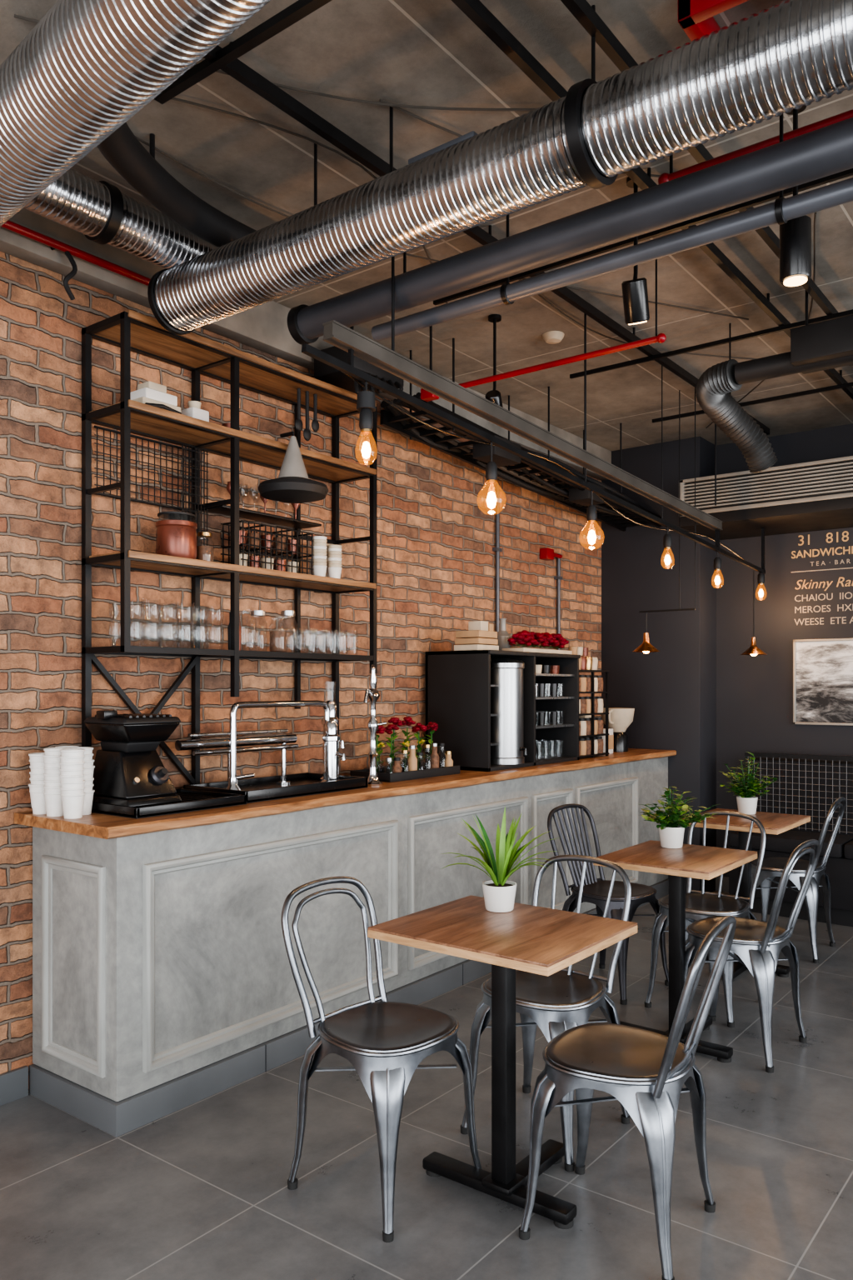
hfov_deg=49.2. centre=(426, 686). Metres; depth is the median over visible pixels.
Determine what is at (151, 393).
stacked boxes
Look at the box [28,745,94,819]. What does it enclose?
paper cups
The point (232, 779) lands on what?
chrome faucet
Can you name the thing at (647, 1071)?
dining chair
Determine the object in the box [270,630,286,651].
glass jars
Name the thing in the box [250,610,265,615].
lid
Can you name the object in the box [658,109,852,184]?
pipe
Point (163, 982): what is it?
counter
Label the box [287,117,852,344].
pipe
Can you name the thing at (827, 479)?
air vent
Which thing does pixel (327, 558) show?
stacked cups
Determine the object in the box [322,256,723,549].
beam
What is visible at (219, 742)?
rail
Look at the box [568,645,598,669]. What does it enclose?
tins
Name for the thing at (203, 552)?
spice jar
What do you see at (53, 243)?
pipe
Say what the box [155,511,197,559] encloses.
jar
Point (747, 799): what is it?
potted herb
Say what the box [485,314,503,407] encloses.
pendant lamp
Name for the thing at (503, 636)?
jug
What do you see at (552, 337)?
smoke detector
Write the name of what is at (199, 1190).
floor
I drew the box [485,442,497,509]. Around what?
lamp
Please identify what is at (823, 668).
framed picture
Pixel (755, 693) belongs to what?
wall
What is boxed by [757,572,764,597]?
lamp
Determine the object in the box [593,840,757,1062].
bistro table
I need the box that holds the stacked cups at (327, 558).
[313,535,342,578]
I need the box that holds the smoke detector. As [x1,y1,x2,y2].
[542,330,564,344]
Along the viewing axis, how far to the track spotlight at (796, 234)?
2.62 m
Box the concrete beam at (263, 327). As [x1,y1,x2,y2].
[0,208,611,480]
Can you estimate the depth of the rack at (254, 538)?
3.87 m
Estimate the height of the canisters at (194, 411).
0.102 m
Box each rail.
[175,729,298,789]
[301,343,765,574]
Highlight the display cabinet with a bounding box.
[425,650,580,771]
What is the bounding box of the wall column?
[601,436,716,893]
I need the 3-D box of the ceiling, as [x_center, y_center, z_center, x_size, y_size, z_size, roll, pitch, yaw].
[1.110,-1.735,1.480,6.040,0.150,8.900,0,0,37]
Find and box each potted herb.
[640,785,719,848]
[717,751,778,814]
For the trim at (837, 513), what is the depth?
5.67 m
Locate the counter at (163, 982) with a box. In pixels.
[29,756,669,1137]
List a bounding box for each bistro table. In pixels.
[367,895,637,1229]
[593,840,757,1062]
[681,808,810,981]
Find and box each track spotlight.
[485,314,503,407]
[621,176,649,324]
[780,105,811,286]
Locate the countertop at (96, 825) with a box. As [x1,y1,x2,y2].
[14,748,676,839]
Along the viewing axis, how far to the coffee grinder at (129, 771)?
3.19 m
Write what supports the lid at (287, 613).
on the wall shelf unit
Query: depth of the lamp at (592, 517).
4.05 m
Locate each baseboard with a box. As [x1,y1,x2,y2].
[0,1065,28,1105]
[715,875,729,892]
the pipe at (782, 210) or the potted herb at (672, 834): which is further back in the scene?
the potted herb at (672, 834)
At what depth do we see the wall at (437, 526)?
3.79 m
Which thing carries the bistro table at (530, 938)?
on the floor
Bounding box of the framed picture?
[793,638,852,725]
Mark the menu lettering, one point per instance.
(843, 532)
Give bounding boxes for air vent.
[680,455,852,516]
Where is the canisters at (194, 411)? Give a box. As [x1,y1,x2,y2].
[180,400,230,428]
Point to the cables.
(382, 102)
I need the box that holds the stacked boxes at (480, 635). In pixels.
[454,620,499,650]
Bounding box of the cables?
[14,14,852,428]
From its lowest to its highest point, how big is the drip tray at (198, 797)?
0.045 m
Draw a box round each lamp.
[356,381,375,459]
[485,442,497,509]
[586,490,597,544]
[632,387,695,653]
[663,527,672,564]
[714,551,721,584]
[740,570,767,655]
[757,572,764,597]
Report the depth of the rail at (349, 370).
3.51 m
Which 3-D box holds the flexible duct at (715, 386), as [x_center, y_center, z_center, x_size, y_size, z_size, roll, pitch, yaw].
[1.385,-1.327,4.205,0.250,0.663,0.585,0,0,37]
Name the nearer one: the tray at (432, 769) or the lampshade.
the lampshade
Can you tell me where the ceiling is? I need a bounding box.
[0,0,852,450]
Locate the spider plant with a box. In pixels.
[441,805,559,912]
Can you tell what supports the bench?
on the floor
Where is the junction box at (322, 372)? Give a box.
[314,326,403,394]
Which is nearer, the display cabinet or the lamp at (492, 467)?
the lamp at (492, 467)
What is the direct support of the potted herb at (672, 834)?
on the bistro table at (706, 862)
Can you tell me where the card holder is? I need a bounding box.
[579,715,614,754]
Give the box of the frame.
[678,0,749,41]
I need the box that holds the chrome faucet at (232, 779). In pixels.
[225,700,329,789]
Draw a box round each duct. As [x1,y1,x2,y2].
[0,0,270,226]
[23,168,217,269]
[147,0,852,334]
[695,323,778,472]
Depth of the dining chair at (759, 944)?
3.53 m
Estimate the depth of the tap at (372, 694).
4.02 m
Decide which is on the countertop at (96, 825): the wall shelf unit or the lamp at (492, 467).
the wall shelf unit
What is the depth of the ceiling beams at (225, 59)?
2.77 m
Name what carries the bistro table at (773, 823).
on the floor
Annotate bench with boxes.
[729,751,852,926]
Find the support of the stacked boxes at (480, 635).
on the display cabinet
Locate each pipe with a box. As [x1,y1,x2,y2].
[0,220,150,299]
[96,122,256,247]
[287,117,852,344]
[371,113,852,341]
[420,259,666,401]
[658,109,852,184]
[735,290,852,384]
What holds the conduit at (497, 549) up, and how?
attached to the wall at (437, 526)
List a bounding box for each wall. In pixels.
[0,251,601,1093]
[716,423,852,877]
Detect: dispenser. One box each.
[320,700,345,782]
[490,658,527,764]
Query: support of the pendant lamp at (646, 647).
hanging from the ceiling
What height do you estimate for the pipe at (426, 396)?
0.384 m
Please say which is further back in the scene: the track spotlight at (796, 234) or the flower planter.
the flower planter
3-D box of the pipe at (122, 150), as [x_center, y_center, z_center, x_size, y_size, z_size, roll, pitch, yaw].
[-0.693,-1.563,2.726,0.427,0.191,1.405,0,0,5]
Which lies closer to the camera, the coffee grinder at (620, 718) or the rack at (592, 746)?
the rack at (592, 746)
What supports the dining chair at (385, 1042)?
on the floor
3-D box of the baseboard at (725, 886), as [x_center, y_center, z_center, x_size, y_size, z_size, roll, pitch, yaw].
[4.099,1.350,4.784,5.320,0.100,0.018,0,0,37]
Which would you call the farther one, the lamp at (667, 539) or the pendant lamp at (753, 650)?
the pendant lamp at (753, 650)
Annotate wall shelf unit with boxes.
[81,309,377,784]
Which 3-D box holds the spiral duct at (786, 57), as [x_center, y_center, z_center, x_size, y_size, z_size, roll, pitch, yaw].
[1.331,-1.444,1.563,5.592,0.431,0.234,0,0,37]
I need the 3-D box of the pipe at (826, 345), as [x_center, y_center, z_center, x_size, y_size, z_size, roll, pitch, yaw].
[3.015,-1.472,2.665,4.260,0.374,0.180,0,0,37]
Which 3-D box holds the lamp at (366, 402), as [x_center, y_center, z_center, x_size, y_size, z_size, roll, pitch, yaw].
[-0.186,-0.813,2.878,0.068,0.256,0.068,0,0,37]
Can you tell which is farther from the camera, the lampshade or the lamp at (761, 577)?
the lamp at (761, 577)
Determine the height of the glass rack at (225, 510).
0.122 m
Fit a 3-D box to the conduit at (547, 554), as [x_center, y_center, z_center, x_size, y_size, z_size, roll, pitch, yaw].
[0.818,-0.228,6.009,0.059,1.305,0.250,0,0,37]
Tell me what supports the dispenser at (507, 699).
in the display cabinet
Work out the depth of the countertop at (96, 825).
3.50 m
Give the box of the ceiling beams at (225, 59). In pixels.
[154,0,852,434]
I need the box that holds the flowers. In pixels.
[366,716,438,773]
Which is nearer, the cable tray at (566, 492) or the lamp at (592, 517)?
the lamp at (592, 517)
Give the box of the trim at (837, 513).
[680,496,852,539]
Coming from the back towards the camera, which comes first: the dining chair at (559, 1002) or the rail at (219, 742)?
the rail at (219, 742)
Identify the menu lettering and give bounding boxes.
[791,530,852,624]
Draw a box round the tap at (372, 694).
[363,664,386,786]
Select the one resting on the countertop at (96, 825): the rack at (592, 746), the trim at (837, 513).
the rack at (592, 746)
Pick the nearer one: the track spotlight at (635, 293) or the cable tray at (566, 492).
the track spotlight at (635, 293)
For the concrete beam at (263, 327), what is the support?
attached to the wall at (437, 526)
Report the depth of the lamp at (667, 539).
4.70 m
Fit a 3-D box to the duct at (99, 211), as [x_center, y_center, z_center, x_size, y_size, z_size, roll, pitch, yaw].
[-0.999,-1.505,3.002,0.180,0.180,1.148,0,0,37]
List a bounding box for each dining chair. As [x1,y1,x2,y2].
[280,875,481,1242]
[460,855,631,1171]
[519,915,736,1279]
[547,803,669,1004]
[645,810,766,1027]
[684,839,820,1073]
[751,796,846,963]
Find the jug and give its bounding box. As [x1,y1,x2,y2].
[494,618,512,650]
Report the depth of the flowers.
4.46 m
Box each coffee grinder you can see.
[84,710,181,807]
[601,707,634,752]
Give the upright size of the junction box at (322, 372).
0.407 m
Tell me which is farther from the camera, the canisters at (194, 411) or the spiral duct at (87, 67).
the canisters at (194, 411)
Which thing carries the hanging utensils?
hanging from the wall shelf unit
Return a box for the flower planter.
[502,630,572,654]
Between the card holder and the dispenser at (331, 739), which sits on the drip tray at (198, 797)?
the dispenser at (331, 739)
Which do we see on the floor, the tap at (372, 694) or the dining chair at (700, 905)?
the dining chair at (700, 905)
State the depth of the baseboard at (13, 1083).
3.15 m
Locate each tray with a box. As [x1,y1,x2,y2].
[91,772,367,819]
[350,743,459,782]
[380,338,661,530]
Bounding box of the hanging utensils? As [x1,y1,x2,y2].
[295,388,319,440]
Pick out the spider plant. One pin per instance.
(499, 893)
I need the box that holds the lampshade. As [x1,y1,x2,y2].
[257,431,328,503]
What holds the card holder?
on the countertop at (96, 825)
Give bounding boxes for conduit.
[492,483,502,632]
[540,547,562,649]
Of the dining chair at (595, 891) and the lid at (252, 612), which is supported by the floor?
the dining chair at (595, 891)
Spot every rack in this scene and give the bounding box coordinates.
[201,481,321,529]
[220,520,313,574]
[579,670,609,758]
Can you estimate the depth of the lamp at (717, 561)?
5.25 m
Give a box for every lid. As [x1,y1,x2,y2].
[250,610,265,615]
[280,610,294,616]
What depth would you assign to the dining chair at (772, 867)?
4.92 m
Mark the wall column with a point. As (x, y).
(672, 691)
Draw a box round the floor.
[0,890,852,1279]
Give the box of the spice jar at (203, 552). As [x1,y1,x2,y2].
[196,531,213,561]
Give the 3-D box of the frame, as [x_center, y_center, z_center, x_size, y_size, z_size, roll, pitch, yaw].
[0.797,-1.619,2.250,0.275,0.079,0.300,0,0,37]
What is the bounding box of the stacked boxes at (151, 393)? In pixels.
[130,381,181,414]

